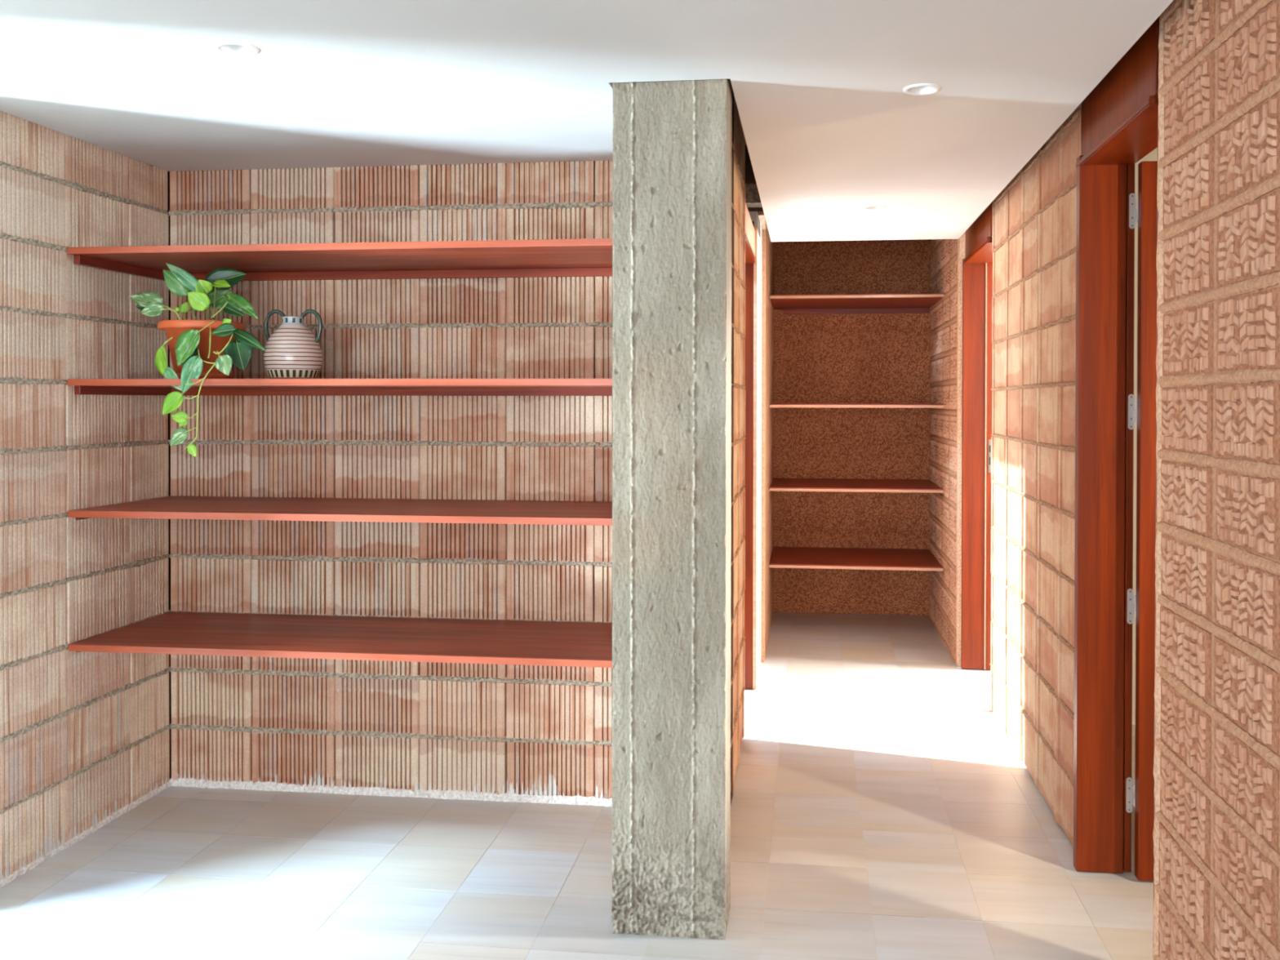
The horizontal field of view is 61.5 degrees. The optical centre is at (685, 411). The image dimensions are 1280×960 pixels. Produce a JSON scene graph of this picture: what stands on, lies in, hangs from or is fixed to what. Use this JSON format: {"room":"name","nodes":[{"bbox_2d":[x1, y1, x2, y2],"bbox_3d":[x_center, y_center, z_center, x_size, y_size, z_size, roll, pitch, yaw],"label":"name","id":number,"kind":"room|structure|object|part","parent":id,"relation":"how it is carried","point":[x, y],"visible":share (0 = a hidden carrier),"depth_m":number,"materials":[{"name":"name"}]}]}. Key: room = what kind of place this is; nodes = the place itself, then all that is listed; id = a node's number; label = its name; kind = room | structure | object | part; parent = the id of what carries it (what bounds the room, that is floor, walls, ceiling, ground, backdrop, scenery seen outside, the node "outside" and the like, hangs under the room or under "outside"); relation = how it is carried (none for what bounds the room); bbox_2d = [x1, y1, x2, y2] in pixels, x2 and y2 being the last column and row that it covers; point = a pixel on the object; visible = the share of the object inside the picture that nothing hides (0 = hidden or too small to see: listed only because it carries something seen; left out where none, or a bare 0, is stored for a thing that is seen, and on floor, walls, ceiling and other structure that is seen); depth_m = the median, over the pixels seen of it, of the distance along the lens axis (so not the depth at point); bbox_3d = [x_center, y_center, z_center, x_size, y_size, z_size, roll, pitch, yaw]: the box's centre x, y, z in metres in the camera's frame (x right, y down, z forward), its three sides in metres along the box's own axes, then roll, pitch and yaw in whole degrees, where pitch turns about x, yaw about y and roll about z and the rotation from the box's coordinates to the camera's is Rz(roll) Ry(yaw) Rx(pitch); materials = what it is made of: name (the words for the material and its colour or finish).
{"room":"home hallway","nodes":[
{"label":"home hallway","id":0,"kind":"room"},
{"bbox_2d":[0,111,171,887],"bbox_3d":[-1.970,0.046,3.480,0.176,2.640,0.949,0,1,7],"label":"wall","id":1,"kind":"structure","parent":0,"point":[84,735],"depth_m":3.33,"materials":[{"name":"brown brick"}]},
{"bbox_2d":[167,88,733,806],"bbox_3d":[-0.924,0.045,3.805,2.180,2.640,0.160,0,1,7],"label":"wall","id":2,"kind":"structure","parent":0,"point":[533,734],"depth_m":3.74,"materials":[{"name":"brown brick"}]},
{"bbox_2d":[67,495,612,525],"bbox_3d":[-0.966,0.323,3.472,1.834,0.032,0.530,0,1,7],"label":"wall shelf","id":3,"kind":"object","parent":2,"relation":"attached to","point":[218,508],"visible":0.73,"depth_m":3.33,"materials":[{"name":"brown wood"}]},
{"bbox_2d":[67,378,612,395],"bbox_3d":[-0.966,-0.076,3.468,1.834,0.048,0.530,0,1,7],"label":"wall shelf","id":4,"kind":"object","parent":2,"relation":"attached to","point":[211,387],"visible":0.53,"depth_m":3.51,"materials":[{"name":"brown wood"}]},
{"bbox_2d":[128,262,266,457],"bbox_3d":[-1.548,-0.168,3.385,0.348,0.610,0.464,0,1,-31],"label":"potted plant","id":5,"kind":"object","parent":4,"relation":"on","point":[202,349],"visible":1,"depth_m":3.38,"materials":[{"name":"green plant"}]},
{"bbox_3d":[-1.620,-0.213,3.350,0.037,0.039,0.006,0,1,-29],"label":"stem","id":6,"kind":"part","parent":5,"relation":"part of","materials":[{"name":"green plant"}]},
{"bbox_3d":[-1.620,-0.305,3.384,0.111,0.077,0.054,0,1,7],"label":"stem","id":7,"kind":"part","parent":5,"relation":"part of","materials":[{"name":"green plant"}]},
{"bbox_3d":[-1.484,-0.091,3.245,0.064,0.024,0.005,0,1,7],"label":"stem","id":8,"kind":"part","parent":5,"relation":"part of","materials":[{"name":"green plant"}]},
{"bbox_3d":[-1.566,-0.197,3.479,0.264,0.181,0.264,0,1,7],"label":"pot","id":9,"kind":"part","parent":5,"relation":"part of","materials":[{"name":"ceramic"}]},
{"bbox_3d":[-1.485,-0.262,3.323,0.055,0.045,0.010,0,1,-35],"label":"stem","id":10,"kind":"part","parent":5,"relation":"part of","materials":[{"name":"green plant"}]},
{"bbox_3d":[-1.473,-0.169,3.296,0.081,0.049,0.009,0,1,29],"label":"stem","id":11,"kind":"part","parent":5,"relation":"part of","materials":[{"name":"green plant"}]},
{"bbox_3d":[-1.496,-0.230,3.381,0.010,0.136,0.152,0,1,-21],"label":"stem","id":12,"kind":"part","parent":5,"relation":"part of","materials":[{"name":"green plant"}]},
{"bbox_3d":[-1.506,-0.355,3.434,0.008,0.108,0.057,0,1,-35],"label":"stem","id":13,"kind":"part","parent":5,"relation":"part of","materials":[{"name":"green plant"}]},
{"bbox_3d":[-1.470,-0.332,3.401,0.060,0.076,0.025,0,1,7],"label":"stem","id":14,"kind":"part","parent":5,"relation":"part of","materials":[{"name":"green plant"}]},
{"bbox_3d":[-1.419,-0.207,3.293,0.059,0.066,0.015,0,1,-9],"label":"stem","id":15,"kind":"part","parent":5,"relation":"part of","materials":[{"name":"green plant"}]},
{"bbox_2d":[263,309,322,378],"bbox_3d":[-1.268,-0.215,3.470,0.179,0.230,0.179,0,1,34],"label":"ceramic jug","id":16,"kind":"object","parent":4,"relation":"on","point":[293,351],"visible":0.95,"depth_m":3.41,"materials":[{"name":"ceramic"}]},
{"bbox_3d":[-1.329,-0.275,3.476,0.075,0.109,0.013,0,1,7],"label":"handle","id":17,"kind":"part","parent":16,"relation":"part of","materials":[{"name":"green ceramic"}]},
{"bbox_3d":[-1.207,-0.275,3.462,0.075,0.108,0.013,0,1,7],"label":"handle","id":18,"kind":"part","parent":16,"relation":"part of","materials":[{"name":"green ceramic"}]},
{"bbox_2d":[66,238,613,280],"bbox_3d":[-0.965,-0.482,3.465,1.834,0.048,0.530,0,1,7],"label":"wall shelf","id":19,"kind":"object","parent":2,"relation":"attached to","point":[583,257],"visible":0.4,"depth_m":3.41,"materials":[{"name":"brown wood"}]},
{"bbox_2d":[68,611,612,667],"bbox_3d":[-0.967,0.737,3.475,1.834,0.032,0.530,0,1,7],"label":"wall shelf","id":20,"kind":"object","parent":2,"relation":"attached to","point":[464,641],"visible":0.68,"depth_m":3.40,"materials":[{"name":"brown wood"}]},
{"bbox_2d":[0,612,1153,959],"bbox_3d":[0.683,1.423,2.023,5.793,0.120,10.446,0,1,7],"label":"floor","id":21,"kind":"structure","parent":0,"point":[882,808],"depth_m":3.21,"materials":[{"name":"beige tile"}]},
{"bbox_2d":[611,78,732,939],"bbox_3d":[-0.034,0.205,2.846,0.297,2.300,0.189,0,1,7],"label":"concrete column","id":22,"kind":"structure","parent":21,"relation":"on","point":[672,178],"depth_m":2.76,"materials":[{"name":"grey concrete"}]},
{"bbox_2d":[0,0,1173,241],"bbox_3d":[-0.621,-0.840,1.337,3.010,0.014,8.505,0,1,7],"label":"ceiling","id":23,"kind":"structure","parent":0,"point":[831,130],"depth_m":2.74,"materials":[{"name":"white paint"}]},
{"bbox_2d":[214,40,259,56],"bbox_3d":[-1.042,-0.861,2.494,0.098,0.045,0.098,0,1,7],"label":"recessed light","id":24,"kind":"object","parent":23,"relation":"in","point":[234,48],"visible":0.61,"depth_m":2.52,"materials":[{"name":"white plastic"}]},
{"bbox_2d":[863,204,886,209],"bbox_3d":[0.795,-0.876,4.508,0.098,0.045,0.098,0,1,7],"label":"recessed light","id":25,"kind":"object","parent":23,"relation":"in","point":[870,206],"visible":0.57,"depth_m":4.53,"materials":[{"name":"white ceramic"}]},
{"bbox_2d":[902,83,941,95],"bbox_3d":[0.618,-0.861,2.808,0.098,0.045,0.098,0,1,7],"label":"recessed light","id":26,"kind":"object","parent":23,"relation":"in","point":[920,89],"visible":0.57,"depth_m":2.83,"materials":[{"name":"white plastic"}]},
{"bbox_2d":[738,115,746,145],"bbox_3d":[0.616,-1.332,2.006,5.650,0.150,10.350,0,1,7],"label":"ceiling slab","id":27,"kind":"structure","parent":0,"point":[739,115],"depth_m":4.92,"materials":[{"name":"grey concrete"}]},
{"bbox_2d":[730,95,773,793],"bbox_3d":[0.254,0.037,5.001,0.229,2.640,4.157,0,1,7],"label":"wall","id":28,"kind":"structure","parent":0,"point":[745,188],"depth_m":5.01,"materials":[{"name":"brown"}]},
{"bbox_2d":[744,202,757,688],"bbox_3d":[0.224,0.214,4.793,0.150,2.241,0.802,0,1,7],"label":"door","id":29,"kind":"structure","parent":28,"relation":"in","point":[751,231],"depth_m":5.14,"materials":[{"name":"brown wood"}]},
{"bbox_2d":[773,239,931,615],"bbox_3d":[1.104,0.020,7.057,1.450,2.640,0.156,0,1,7],"label":"wall","id":30,"kind":"structure","parent":0,"point":[873,358],"depth_m":6.99,"materials":[{"name":"brown stone"}]},
{"bbox_3d":[0.606,0.669,7.050,0.056,1.300,0.016,0,1,7],"label":"panel","id":31,"kind":"part","parent":30,"relation":"part of","materials":[{"name":"brown stone"}]},
{"bbox_3d":[0.608,-0.641,7.039,0.056,1.318,0.016,0,1,7],"label":"panel","id":32,"kind":"part","parent":30,"relation":"part of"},
{"bbox_3d":[0.870,0.670,7.021,0.472,1.300,0.012,0,1,7],"label":"panel","id":33,"kind":"part","parent":30,"relation":"part of","materials":[{"name":"brown stone"}]},
{"bbox_3d":[0.872,-0.641,7.010,0.472,1.318,0.012,0,1,7],"label":"panel","id":34,"kind":"part","parent":30,"relation":"part of","materials":[{"name":"brown stone"}]},
{"bbox_2d":[768,546,942,571],"bbox_3d":[1.030,0.903,6.611,0.998,0.022,0.757,0,1,7],"label":"closet shelf","id":35,"kind":"object","parent":30,"relation":"attached to","point":[860,558],"visible":1,"depth_m":6.50,"materials":[{"name":"brown wood"}]},
{"bbox_2d":[769,293,943,314],"bbox_3d":[1.033,-0.657,6.600,0.998,0.054,0.761,0,1,7],"label":"closet shelf","id":36,"kind":"object","parent":30,"relation":"attached to","point":[907,303],"visible":1,"depth_m":6.57,"materials":[{"name":"brown wood"}]},
{"bbox_2d":[769,478,943,493],"bbox_3d":[1.031,0.453,6.607,0.998,0.022,0.757,0,1,7],"label":"closet shelf","id":37,"kind":"object","parent":30,"relation":"attached to","point":[923,486],"visible":1,"depth_m":6.43,"materials":[{"name":"brown wood"}]},
{"bbox_2d":[769,403,943,408],"bbox_3d":[1.032,-0.036,6.603,0.998,0.022,0.757,0,1,7],"label":"closet shelf","id":38,"kind":"object","parent":30,"relation":"attached to","point":[771,405],"visible":1,"depth_m":6.23,"materials":[{"name":"brown wood"}]},
{"bbox_3d":[1.344,0.671,6.966,0.478,1.300,0.012,0,1,7],"label":"panel","id":39,"kind":"part","parent":30,"relation":"part of","materials":[{"name":"brown stone"}]},
{"bbox_3d":[1.346,-0.640,6.954,0.478,1.318,0.012,0,1,7],"label":"panel","id":40,"kind":"part","parent":30,"relation":"part of","materials":[{"name":"brown stone"}]},
{"bbox_2d":[928,0,1279,959],"bbox_3d":[1.107,0.083,2.124,0.196,2.714,9.675,0,1,7],"label":"wall","id":41,"kind":"structure","parent":0,"point":[1216,832],"depth_m":2.29,"materials":[{"name":"ceramic"}]},
{"bbox_2d":[960,201,992,670],"bbox_3d":[1.467,0.025,5.166,0.159,2.616,0.798,0,1,7],"label":"door","id":42,"kind":"structure","parent":41,"relation":"in","point":[977,264],"depth_m":5.53,"materials":[{"name":"brown wood"}]},
{"bbox_3d":[1.395,-0.769,5.168,0.013,0.012,0.797,0,1,7],"label":"moulding","id":43,"kind":"part","parent":42,"relation":"part of","materials":[{"name":"brown wood"}]},
{"bbox_3d":[1.414,-1.033,5.163,0.023,0.500,0.797,0,1,7],"label":"transom panel","id":44,"kind":"part","parent":42,"relation":"part of","materials":[{"name":"brown wood"}]},
{"bbox_3d":[1.561,0.229,5.508,0.014,0.170,0.002,0,1,7],"label":"strike plate","id":45,"kind":"part","parent":42,"relation":"part of","materials":[{"name":"silver metal"}]},
{"bbox_2d":[1073,16,1159,899],"bbox_3d":[1.502,0.046,2.789,0.786,2.616,0.693,0,1,7],"label":"door","id":46,"kind":"structure","parent":41,"relation":"in","point":[1120,115],"depth_m":3.13,"materials":[{"name":"brown wood"}]},
{"bbox_3d":[1.120,-0.723,2.828,0.015,0.012,0.691,0,1,7],"label":"moulding","id":47,"kind":"part","parent":46,"relation":"part of","materials":[{"name":"brown wood"}]},
{"bbox_3d":[1.139,-1.000,2.824,0.023,0.526,0.691,0,1,7],"label":"transom panel","id":48,"kind":"part","parent":46,"relation":"part of","materials":[{"name":"brown wood"}]},
{"bbox_3d":[1.291,1.117,3.124,0.017,0.103,0.002,0,1,7],"label":"plate","id":49,"kind":"part","parent":46,"relation":"part of","materials":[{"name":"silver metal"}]},
{"bbox_3d":[1.292,0.567,3.119,0.017,0.103,0.002,0,1,7],"label":"plate","id":50,"kind":"part","parent":46,"relation":"part of","materials":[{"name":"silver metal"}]},
{"bbox_3d":[1.293,0.002,3.114,0.017,0.103,0.002,0,1,7],"label":"plate","id":51,"kind":"part","parent":46,"relation":"part of","materials":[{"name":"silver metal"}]},
{"bbox_3d":[1.294,-0.580,3.109,0.017,0.103,0.002,0,1,7],"label":"plate","id":52,"kind":"part","parent":46,"relation":"part of","materials":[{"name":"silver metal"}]},
{"bbox_2d":[1132,146,1157,724],"bbox_3d":[2.435,0.057,3.038,2.270,2.640,7.800,0,1,7],"label":"wall","id":53,"kind":"structure","parent":0,"point":[1152,156],"depth_m":4.59,"materials":[{"name":"white paint"}]}
]}

